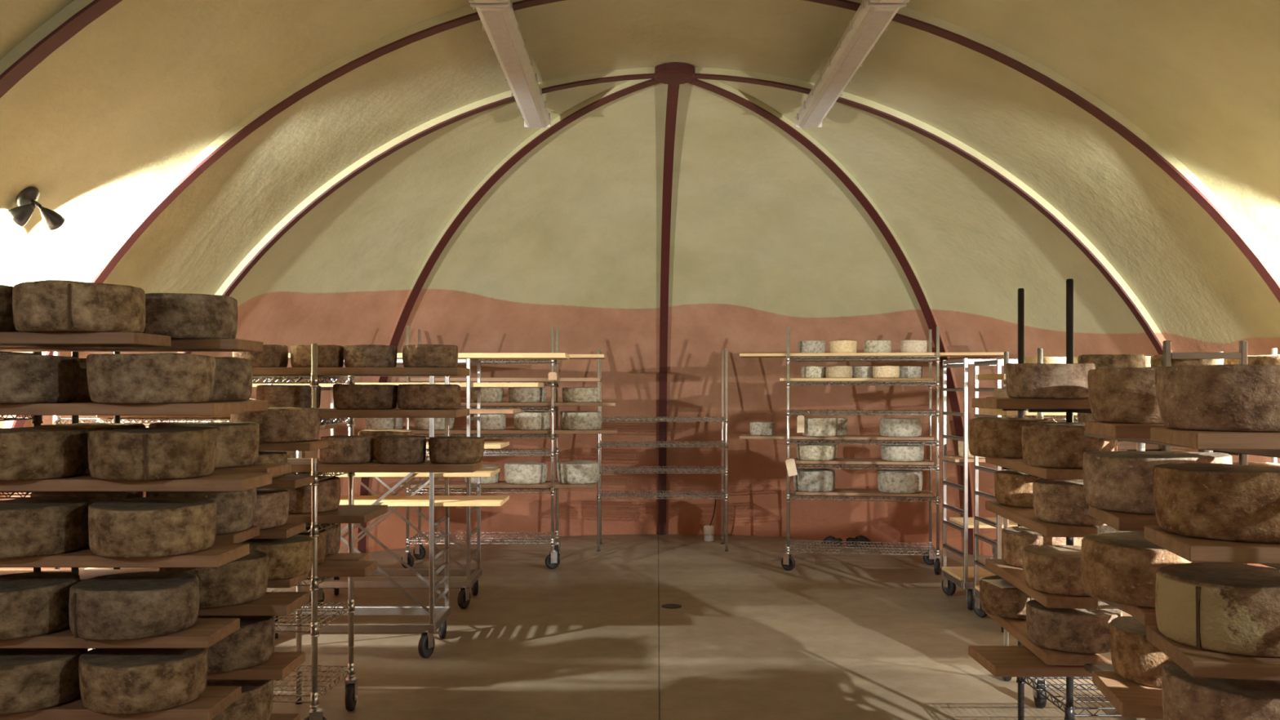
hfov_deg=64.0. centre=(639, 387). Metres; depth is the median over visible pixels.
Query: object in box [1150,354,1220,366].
cheese wheel
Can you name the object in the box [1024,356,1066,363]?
cheese wheel
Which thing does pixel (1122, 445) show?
wooden board
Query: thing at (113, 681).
cheese wheel
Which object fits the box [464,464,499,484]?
cheese wheel
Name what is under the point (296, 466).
wooden board
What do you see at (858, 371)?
cheese wheel
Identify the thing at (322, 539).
cheese wheel
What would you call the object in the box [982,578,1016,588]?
paper sheet
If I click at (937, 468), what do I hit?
wire shelf
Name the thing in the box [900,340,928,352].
cheese wheel
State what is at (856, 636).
floor
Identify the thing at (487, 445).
wooden board
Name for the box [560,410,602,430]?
cheese wheel
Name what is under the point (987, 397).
wooden board
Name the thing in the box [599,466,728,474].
wire shelf
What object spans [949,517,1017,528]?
wooden board
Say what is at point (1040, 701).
wire rack
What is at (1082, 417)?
cheese wheel
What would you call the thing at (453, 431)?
wooden board
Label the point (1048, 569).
cheese wheel
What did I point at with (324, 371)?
wooden board
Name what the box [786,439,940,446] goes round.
wire shelf
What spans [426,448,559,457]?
wire shelf
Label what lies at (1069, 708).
wire shelf
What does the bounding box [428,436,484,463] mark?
cheese wheel
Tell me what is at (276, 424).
cheese wheel
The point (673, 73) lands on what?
trim
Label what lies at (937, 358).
wire shelf
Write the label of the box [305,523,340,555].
cheese wheel
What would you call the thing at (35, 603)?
cheese wheel
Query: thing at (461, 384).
wooden board
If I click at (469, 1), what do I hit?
strip light
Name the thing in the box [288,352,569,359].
wooden board
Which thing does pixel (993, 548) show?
cheese wheel
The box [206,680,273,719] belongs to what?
cheese wheel
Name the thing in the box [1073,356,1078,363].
cheese wheel
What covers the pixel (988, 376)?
wooden board
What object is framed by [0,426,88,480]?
cheese wheel
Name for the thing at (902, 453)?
cheese wheel
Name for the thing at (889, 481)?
cheese wheel
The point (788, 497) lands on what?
wire shelf
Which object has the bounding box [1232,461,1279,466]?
cheese wheel
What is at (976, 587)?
wooden board
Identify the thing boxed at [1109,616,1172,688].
cheese wheel
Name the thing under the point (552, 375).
paper tag
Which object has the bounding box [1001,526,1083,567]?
cheese wheel
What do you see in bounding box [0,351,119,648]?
wire rack
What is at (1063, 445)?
cheese wheel
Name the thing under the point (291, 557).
cheese wheel
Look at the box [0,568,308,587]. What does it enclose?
wooden board
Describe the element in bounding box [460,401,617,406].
wooden board
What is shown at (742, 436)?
wooden board
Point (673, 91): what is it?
trim
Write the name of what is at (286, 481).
wooden board
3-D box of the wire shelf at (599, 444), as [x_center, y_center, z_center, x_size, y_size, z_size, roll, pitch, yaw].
[0.206,0.537,9.600,1.206,0.048,0.475,0,0,0]
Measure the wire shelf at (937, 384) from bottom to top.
0.048 m
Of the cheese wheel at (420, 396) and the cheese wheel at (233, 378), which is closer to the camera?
the cheese wheel at (233, 378)
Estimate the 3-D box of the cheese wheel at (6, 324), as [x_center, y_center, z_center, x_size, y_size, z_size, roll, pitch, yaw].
[-2.122,-0.244,3.191,0.367,0.151,0.363,0,0,3]
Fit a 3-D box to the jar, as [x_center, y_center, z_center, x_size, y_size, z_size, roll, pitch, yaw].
[0.676,1.285,10.004,0.103,0.430,0.112,0,0,34]
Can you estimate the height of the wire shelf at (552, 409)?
0.048 m
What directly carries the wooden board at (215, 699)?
on the wire rack at (36, 420)
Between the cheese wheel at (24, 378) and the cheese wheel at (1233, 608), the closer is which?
the cheese wheel at (1233, 608)
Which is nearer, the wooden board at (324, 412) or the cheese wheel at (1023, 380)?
the cheese wheel at (1023, 380)
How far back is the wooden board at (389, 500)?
5.80 m
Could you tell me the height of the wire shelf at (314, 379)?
0.048 m
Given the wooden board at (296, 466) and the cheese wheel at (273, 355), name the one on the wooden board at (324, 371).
the cheese wheel at (273, 355)
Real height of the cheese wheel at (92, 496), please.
0.151 m
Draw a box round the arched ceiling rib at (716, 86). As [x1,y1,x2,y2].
[687,78,973,555]
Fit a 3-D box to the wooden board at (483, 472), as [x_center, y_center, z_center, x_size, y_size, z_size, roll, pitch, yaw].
[-1.691,0.489,5.896,1.718,0.022,0.377,0,0,0]
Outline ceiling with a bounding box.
[0,0,1279,568]
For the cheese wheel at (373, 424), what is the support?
on the wooden board at (453, 431)
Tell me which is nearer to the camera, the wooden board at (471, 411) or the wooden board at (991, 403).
the wooden board at (991, 403)
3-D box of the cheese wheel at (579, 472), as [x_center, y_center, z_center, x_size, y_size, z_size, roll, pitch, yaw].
[-0.524,0.718,8.680,0.366,0.178,0.367,0,0,-17]
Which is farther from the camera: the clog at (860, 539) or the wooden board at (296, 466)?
the clog at (860, 539)
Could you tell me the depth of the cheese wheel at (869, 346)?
8.40 m
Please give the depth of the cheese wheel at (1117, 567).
2.88 m
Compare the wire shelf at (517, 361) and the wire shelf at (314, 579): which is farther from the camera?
the wire shelf at (517, 361)
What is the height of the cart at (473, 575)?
1.699 m
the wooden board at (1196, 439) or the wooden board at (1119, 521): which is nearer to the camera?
the wooden board at (1196, 439)
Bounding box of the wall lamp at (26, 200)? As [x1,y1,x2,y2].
[7,186,64,230]
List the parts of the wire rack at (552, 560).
post, post, post, post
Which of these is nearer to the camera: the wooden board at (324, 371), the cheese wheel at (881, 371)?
the wooden board at (324, 371)
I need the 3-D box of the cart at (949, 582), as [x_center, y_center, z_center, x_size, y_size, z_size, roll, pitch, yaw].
[2.530,0.650,7.150,0.700,1.699,0.615,0,0,0]
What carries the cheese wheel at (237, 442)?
on the wooden board at (275, 468)
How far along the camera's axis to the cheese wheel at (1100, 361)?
4.40 m
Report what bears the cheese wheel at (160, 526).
on the wooden board at (217, 555)
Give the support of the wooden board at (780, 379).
on the wire rack at (931, 557)
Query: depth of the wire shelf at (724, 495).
9.52 m
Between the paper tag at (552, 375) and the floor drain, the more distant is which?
the paper tag at (552, 375)
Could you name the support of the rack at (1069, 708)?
on the floor
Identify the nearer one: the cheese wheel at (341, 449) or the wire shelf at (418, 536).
the cheese wheel at (341, 449)
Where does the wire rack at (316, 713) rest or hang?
on the floor
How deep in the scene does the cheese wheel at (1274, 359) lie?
4.40 m
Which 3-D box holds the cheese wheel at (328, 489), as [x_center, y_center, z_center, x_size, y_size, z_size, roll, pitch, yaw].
[-1.498,0.469,4.529,0.333,0.144,0.335,0,0,38]
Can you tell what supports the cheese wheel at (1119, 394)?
on the wooden board at (1115, 430)
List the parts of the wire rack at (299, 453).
post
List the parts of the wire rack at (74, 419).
post, post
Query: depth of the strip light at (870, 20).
5.63 m
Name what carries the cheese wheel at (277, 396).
on the wooden board at (324, 412)
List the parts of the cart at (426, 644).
rail, rail, post, rail, post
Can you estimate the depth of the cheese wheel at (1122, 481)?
2.89 m
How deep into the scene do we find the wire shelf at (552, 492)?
8.62 m
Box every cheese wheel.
[0,284,19,332]
[0,354,79,403]
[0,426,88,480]
[0,496,90,558]
[0,571,79,639]
[0,648,88,715]
[12,280,145,333]
[30,491,143,504]
[35,422,145,468]
[68,571,199,640]
[74,358,92,401]
[78,648,208,714]
[85,352,215,403]
[88,426,217,480]
[88,496,216,558]
[142,293,237,338]
[145,488,256,534]
[148,422,259,468]
[158,550,269,608]
[197,615,275,673]
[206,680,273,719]
[208,356,253,401]
[212,398,256,421]
[230,406,319,442]
[232,344,288,367]
[238,534,313,580]
[251,488,289,528]
[256,385,320,408]
[256,450,287,478]
[271,475,340,513]
[280,450,305,457]
[290,344,343,367]
[297,527,326,564]
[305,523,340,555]
[319,435,373,463]
[333,383,397,409]
[343,344,397,367]
[358,429,413,458]
[365,417,403,430]
[376,435,426,463]
[396,383,461,409]
[402,344,457,367]
[413,417,454,430]
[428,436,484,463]
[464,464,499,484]
[472,387,503,402]
[473,413,506,430]
[504,462,547,484]
[507,386,546,402]
[514,411,550,430]
[556,460,599,484]
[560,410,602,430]
[561,386,600,402]
[750,422,774,435]
[792,468,835,492]
[795,443,837,460]
[798,340,825,353]
[801,365,826,377]
[802,417,837,436]
[825,365,853,377]
[826,417,847,435]
[830,340,857,352]
[852,366,873,377]
[863,340,891,352]
[872,365,899,377]
[877,469,922,493]
[880,417,921,436]
[880,444,924,462]
[898,365,922,377]
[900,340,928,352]
[957,440,985,457]
[968,417,1049,458]
[979,575,1033,619]
[991,538,1003,559]
[993,387,1008,396]
[994,469,1041,507]
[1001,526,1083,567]
[1005,363,1095,398]
[1021,422,1117,468]
[1022,545,1088,595]
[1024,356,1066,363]
[1026,599,1122,653]
[1032,478,1107,525]
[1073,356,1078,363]
[1077,354,1145,368]
[1077,413,1119,440]
[1080,531,1201,608]
[1083,450,1232,514]
[1087,366,1163,423]
[1094,525,1127,533]
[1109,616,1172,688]
[1145,355,1151,367]
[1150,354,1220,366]
[1152,462,1279,542]
[1154,364,1279,431]
[1155,562,1279,657]
[1161,660,1279,719]
[1223,354,1279,364]
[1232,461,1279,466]
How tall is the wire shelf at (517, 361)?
0.048 m
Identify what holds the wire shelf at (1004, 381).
attached to the wire rack at (1040, 701)
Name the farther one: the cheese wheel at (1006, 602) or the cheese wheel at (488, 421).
the cheese wheel at (488, 421)
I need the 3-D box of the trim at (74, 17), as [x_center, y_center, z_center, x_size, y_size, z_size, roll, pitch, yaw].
[0.229,-0.307,3.680,7.470,3.615,0.077,0,0,0]
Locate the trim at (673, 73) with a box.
[653,62,695,84]
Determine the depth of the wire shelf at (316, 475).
4.41 m
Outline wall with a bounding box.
[142,80,1198,556]
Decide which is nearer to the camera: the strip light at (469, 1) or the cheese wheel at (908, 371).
the strip light at (469, 1)
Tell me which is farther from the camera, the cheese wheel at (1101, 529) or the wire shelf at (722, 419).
the wire shelf at (722, 419)
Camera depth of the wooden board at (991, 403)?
3.39 m
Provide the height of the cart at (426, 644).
1.599 m
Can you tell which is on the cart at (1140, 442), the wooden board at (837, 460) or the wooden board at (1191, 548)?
the wooden board at (1191, 548)
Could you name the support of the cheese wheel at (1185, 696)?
on the wooden board
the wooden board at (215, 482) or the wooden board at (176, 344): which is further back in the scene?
the wooden board at (176, 344)
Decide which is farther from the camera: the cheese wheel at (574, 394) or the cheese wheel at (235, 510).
the cheese wheel at (574, 394)
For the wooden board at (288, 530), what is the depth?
3.94 m
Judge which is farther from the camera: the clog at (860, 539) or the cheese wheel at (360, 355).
the clog at (860, 539)
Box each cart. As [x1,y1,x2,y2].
[265,376,451,657]
[308,358,481,608]
[941,357,1066,609]
[972,359,1077,632]
[1084,430,1279,719]
[1127,340,1247,564]
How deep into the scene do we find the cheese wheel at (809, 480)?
8.40 m
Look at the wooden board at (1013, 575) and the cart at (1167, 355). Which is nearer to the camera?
the wooden board at (1013, 575)
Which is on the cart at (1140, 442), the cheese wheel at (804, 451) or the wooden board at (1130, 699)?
the wooden board at (1130, 699)
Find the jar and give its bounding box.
[703,497,715,542]
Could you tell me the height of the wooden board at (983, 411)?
0.028 m
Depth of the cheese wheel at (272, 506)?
3.95 m
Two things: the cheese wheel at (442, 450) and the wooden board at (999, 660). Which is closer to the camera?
the wooden board at (999, 660)
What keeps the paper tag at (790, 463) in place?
hanging from the wire rack at (931, 557)
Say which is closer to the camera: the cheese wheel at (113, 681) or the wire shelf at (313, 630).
the cheese wheel at (113, 681)
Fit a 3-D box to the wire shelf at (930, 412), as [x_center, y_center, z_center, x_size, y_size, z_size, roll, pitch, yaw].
[1.837,0.212,8.528,1.223,0.048,0.492,0,0,8]
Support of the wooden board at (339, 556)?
on the wire rack at (316, 713)
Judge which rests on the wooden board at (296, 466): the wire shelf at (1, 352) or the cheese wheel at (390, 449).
the cheese wheel at (390, 449)
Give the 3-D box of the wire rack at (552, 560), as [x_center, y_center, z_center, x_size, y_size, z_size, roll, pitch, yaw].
[-1.325,0.495,8.705,1.328,2.009,0.572,0,0,0]
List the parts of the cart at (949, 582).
post, rail, rail, rail, post, rail, rail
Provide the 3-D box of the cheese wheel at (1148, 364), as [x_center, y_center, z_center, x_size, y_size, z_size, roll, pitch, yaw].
[2.485,-0.109,5.000,0.227,0.084,0.225,0,0,32]
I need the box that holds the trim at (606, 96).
[355,78,660,552]
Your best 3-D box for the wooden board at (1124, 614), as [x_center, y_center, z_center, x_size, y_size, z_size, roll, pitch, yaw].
[2.400,0.968,4.520,0.900,0.036,0.260,0,0,0]
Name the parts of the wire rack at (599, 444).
post, post, post, post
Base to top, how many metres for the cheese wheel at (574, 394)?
0.128 m
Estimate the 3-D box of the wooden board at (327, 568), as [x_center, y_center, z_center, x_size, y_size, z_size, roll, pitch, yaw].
[-1.755,0.782,4.420,1.190,0.035,0.200,0,0,0]
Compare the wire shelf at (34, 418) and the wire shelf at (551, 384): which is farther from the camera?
the wire shelf at (551, 384)
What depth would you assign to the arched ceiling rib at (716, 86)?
8.25 m
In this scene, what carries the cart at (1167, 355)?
on the floor
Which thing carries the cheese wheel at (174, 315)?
on the wooden board at (176, 344)
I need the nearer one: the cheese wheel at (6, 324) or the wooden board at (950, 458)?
the cheese wheel at (6, 324)
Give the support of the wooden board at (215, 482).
on the wire rack at (36, 420)
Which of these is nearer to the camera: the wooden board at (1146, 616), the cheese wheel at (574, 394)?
the wooden board at (1146, 616)
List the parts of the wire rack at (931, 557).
post, post, post, post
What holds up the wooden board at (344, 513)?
on the wire rack at (316, 713)
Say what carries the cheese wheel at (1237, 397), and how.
on the wooden board at (1196, 439)
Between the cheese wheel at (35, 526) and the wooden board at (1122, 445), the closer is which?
the cheese wheel at (35, 526)
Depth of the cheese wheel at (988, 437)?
3.88 m
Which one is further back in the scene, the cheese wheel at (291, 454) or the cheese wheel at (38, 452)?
the cheese wheel at (291, 454)
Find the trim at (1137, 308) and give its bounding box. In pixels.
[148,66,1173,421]
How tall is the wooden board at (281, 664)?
0.036 m
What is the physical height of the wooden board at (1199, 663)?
0.036 m
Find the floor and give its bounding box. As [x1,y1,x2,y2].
[88,533,1163,719]
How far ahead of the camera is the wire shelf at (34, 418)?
3.82 m
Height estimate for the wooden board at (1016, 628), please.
0.034 m
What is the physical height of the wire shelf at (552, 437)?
0.048 m
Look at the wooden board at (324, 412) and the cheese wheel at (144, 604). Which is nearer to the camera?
the cheese wheel at (144, 604)
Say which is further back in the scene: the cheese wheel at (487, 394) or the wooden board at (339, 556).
the cheese wheel at (487, 394)
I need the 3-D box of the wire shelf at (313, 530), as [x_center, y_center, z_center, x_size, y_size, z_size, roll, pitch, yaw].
[-1.915,0.599,4.559,1.153,0.048,0.492,0,0,3]
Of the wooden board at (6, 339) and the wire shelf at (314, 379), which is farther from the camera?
the wire shelf at (314, 379)
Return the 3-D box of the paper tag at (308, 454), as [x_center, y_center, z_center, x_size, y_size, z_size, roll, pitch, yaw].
[-1.370,0.238,4.275,0.060,0.117,0.008,0,0,-29]
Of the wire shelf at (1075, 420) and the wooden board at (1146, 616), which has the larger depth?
the wire shelf at (1075, 420)
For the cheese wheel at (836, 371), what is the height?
0.100 m
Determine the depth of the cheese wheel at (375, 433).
4.66 m
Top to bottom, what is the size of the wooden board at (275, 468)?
0.036 m
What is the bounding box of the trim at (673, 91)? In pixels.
[658,84,679,534]
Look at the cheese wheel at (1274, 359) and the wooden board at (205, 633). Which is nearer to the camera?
the wooden board at (205, 633)
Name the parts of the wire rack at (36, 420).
post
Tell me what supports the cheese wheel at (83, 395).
on the wooden board at (248, 406)
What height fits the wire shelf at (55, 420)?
0.048 m
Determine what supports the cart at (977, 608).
on the floor
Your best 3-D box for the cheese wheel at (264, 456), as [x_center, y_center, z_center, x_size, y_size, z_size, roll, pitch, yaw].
[-1.558,0.303,4.029,0.320,0.100,0.323,0,0,-1]
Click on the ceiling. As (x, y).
(109, 117)
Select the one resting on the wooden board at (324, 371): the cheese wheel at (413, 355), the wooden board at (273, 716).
the cheese wheel at (413, 355)
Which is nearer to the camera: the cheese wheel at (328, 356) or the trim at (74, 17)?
the trim at (74, 17)
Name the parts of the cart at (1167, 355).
post, rail, post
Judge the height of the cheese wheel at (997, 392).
0.102 m
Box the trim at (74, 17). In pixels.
[0,0,122,97]
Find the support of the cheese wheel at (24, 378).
on the wooden board at (58, 408)
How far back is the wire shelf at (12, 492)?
3.99 m
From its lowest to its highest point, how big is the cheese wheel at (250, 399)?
0.123 m
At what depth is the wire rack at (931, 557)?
8.38 m
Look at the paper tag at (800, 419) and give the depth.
8.36 m
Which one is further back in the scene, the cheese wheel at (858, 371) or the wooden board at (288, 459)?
the cheese wheel at (858, 371)
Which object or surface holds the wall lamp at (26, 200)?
attached to the ceiling
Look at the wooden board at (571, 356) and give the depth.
8.52 m
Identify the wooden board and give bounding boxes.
[0,332,170,346]
[0,338,263,351]
[0,402,243,415]
[0,472,271,491]
[0,543,249,567]
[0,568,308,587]
[0,617,239,648]
[0,685,241,719]
[71,400,267,412]
[84,462,290,477]
[84,560,377,577]
[97,408,469,417]
[145,424,337,429]
[197,591,309,615]
[207,652,305,679]
[213,525,259,543]
[251,522,305,538]
[252,367,469,376]
[252,382,543,386]
[256,475,313,488]
[258,439,328,450]
[269,713,300,719]
[286,505,387,523]
[287,457,426,460]
[287,460,482,472]
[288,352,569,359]
[319,467,500,477]
[324,552,369,560]
[339,495,509,506]
[399,377,601,382]
[399,480,597,488]
[408,428,617,434]
[426,441,509,448]
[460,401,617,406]
[469,408,520,413]
[568,354,605,359]
[739,351,1004,357]
[739,434,933,440]
[779,377,933,381]
[795,457,933,465]
[795,488,933,497]
[937,455,985,462]
[942,566,996,580]
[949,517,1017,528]
[968,645,1115,676]
[972,398,1090,408]
[974,585,979,591]
[977,373,1005,379]
[980,408,1077,415]
[985,457,1083,479]
[985,501,1097,537]
[985,558,1097,608]
[985,612,1097,665]
[986,396,1012,398]
[1085,421,1167,438]
[1088,505,1159,531]
[1092,670,1163,719]
[1115,602,1157,626]
[1117,440,1201,449]
[1121,610,1132,616]
[1144,525,1279,564]
[1146,625,1279,680]
[1150,426,1279,449]
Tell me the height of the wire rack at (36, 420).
1.893 m
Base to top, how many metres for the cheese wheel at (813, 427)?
0.153 m
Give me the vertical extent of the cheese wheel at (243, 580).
0.154 m
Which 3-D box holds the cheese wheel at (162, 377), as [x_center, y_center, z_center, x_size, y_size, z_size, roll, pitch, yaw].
[-1.524,-0.028,3.201,0.367,0.151,0.363,0,0,-16]
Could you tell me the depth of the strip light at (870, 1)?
4.78 m
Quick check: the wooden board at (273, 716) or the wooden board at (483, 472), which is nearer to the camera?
the wooden board at (273, 716)
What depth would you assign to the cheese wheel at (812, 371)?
8.53 m
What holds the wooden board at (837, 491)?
on the wire rack at (931, 557)
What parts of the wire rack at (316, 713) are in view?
post, post, post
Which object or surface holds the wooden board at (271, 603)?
on the wire rack at (36, 420)
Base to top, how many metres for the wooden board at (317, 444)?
0.033 m
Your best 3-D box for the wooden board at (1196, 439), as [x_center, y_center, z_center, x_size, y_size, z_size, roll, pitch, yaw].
[1.500,0.120,2.419,0.450,0.036,0.350,0,0,11]
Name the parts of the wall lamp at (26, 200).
lamp shade, arm, arm, lamp shade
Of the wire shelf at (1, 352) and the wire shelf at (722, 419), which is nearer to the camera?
the wire shelf at (1, 352)
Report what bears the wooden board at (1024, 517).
on the rack at (1069, 708)
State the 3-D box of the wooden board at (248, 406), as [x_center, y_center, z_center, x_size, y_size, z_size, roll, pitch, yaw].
[-2.125,0.066,3.650,1.510,0.036,0.240,0,0,0]
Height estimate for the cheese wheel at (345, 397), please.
0.111 m
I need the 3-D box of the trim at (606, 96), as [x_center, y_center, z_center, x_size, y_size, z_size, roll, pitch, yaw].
[-1.212,-0.306,8.048,3.591,3.613,0.077,0,0,42]
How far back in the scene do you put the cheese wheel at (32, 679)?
3.08 m
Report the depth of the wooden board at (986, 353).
8.34 m
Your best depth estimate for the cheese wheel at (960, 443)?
7.11 m
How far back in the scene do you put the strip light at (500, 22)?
5.63 m
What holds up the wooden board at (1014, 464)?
on the rack at (1069, 708)
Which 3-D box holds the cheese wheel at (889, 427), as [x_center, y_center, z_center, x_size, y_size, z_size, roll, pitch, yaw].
[2.150,0.327,8.446,0.338,0.148,0.339,0,0,-40]
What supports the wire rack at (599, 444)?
on the floor
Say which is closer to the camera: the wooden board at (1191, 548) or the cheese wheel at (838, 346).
the wooden board at (1191, 548)
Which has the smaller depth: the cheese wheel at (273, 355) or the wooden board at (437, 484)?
the cheese wheel at (273, 355)
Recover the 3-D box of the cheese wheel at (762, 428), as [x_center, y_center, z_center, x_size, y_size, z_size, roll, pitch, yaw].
[1.033,0.346,8.650,0.208,0.111,0.207,0,0,-39]
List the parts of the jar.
lid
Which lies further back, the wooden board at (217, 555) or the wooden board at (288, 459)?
the wooden board at (288, 459)
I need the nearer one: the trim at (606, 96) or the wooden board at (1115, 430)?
the wooden board at (1115, 430)
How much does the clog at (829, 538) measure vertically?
0.085 m
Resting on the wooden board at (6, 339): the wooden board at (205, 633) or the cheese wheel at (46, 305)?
the cheese wheel at (46, 305)
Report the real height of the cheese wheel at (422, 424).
0.144 m
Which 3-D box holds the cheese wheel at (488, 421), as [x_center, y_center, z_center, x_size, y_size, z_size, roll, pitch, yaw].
[-1.273,0.288,8.681,0.270,0.133,0.273,0,0,-18]
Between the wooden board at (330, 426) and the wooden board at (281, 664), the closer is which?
the wooden board at (281, 664)
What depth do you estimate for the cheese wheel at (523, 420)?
8.55 m
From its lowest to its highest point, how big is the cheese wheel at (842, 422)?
0.148 m
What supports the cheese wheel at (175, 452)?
on the wooden board at (215, 482)
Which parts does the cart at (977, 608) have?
post, rail, rail, post, rail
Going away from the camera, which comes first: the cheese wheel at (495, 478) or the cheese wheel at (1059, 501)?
the cheese wheel at (1059, 501)
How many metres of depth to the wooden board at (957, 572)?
7.12 m
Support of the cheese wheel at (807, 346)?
on the wooden board at (986, 353)
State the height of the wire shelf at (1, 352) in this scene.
0.048 m
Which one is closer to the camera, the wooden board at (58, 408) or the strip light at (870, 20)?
the wooden board at (58, 408)
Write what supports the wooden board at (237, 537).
on the wire rack at (36, 420)
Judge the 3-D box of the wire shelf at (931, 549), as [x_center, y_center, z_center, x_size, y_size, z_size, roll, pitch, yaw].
[1.837,1.339,8.528,1.223,0.048,0.492,0,0,8]
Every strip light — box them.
[468,0,507,3]
[470,0,551,127]
[795,0,906,127]
[869,0,909,3]
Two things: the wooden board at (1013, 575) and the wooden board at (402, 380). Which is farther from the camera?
the wooden board at (402, 380)
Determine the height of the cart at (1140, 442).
1.499 m
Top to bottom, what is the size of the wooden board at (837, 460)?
0.024 m
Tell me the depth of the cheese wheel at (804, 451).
8.41 m
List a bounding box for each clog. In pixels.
[822,535,843,546]
[845,535,871,546]
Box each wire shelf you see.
[0,351,41,355]
[0,415,42,421]
[0,491,33,498]
[52,416,355,426]
[81,567,331,589]
[252,374,355,385]
[272,665,355,706]
[274,601,355,635]
[285,472,355,484]
[302,523,338,535]
[405,382,559,386]
[405,488,559,494]
[405,532,559,545]
[413,434,559,439]
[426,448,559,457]
[459,406,559,412]
[474,359,559,364]
[596,440,728,448]
[596,490,728,500]
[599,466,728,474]
[601,416,728,422]
[786,355,940,363]
[786,381,940,386]
[786,409,940,416]
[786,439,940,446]
[786,461,940,471]
[786,489,940,503]
[786,539,940,556]
[1002,380,1006,388]
[1003,415,1077,422]
[1016,676,1122,719]
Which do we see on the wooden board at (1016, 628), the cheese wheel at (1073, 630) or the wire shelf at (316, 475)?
the cheese wheel at (1073, 630)
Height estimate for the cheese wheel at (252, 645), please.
0.154 m
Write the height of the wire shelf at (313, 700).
0.048 m
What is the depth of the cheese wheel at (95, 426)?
3.57 m
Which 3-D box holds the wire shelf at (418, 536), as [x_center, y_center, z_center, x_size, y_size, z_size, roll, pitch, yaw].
[-1.324,1.284,8.698,1.233,0.048,0.492,0,0,0]
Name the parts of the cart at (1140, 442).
post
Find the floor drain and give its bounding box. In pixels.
[661,604,681,608]
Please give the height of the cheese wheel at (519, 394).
0.128 m
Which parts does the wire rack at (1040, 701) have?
post, post, post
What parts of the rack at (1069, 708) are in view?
support arm, post, support arm, post, support arm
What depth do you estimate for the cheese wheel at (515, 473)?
8.53 m
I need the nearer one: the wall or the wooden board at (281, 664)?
the wooden board at (281, 664)
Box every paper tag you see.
[304,436,319,458]
[548,372,556,380]
[785,456,797,476]
[796,413,804,432]
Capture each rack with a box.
[0,351,43,571]
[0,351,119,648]
[52,343,357,719]
[96,415,302,704]
[401,325,560,568]
[596,348,728,551]
[781,325,942,574]
[1001,278,1122,719]
[1001,347,1277,707]
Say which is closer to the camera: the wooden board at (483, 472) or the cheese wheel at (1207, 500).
the cheese wheel at (1207, 500)
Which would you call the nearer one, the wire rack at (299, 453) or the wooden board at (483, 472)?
the wire rack at (299, 453)
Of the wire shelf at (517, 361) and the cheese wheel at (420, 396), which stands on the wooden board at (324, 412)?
the cheese wheel at (420, 396)
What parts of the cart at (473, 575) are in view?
post, rail, rail, rail, rail, post, rail, rail, post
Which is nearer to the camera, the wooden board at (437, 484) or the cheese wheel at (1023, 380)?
the cheese wheel at (1023, 380)
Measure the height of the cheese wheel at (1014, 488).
0.128 m

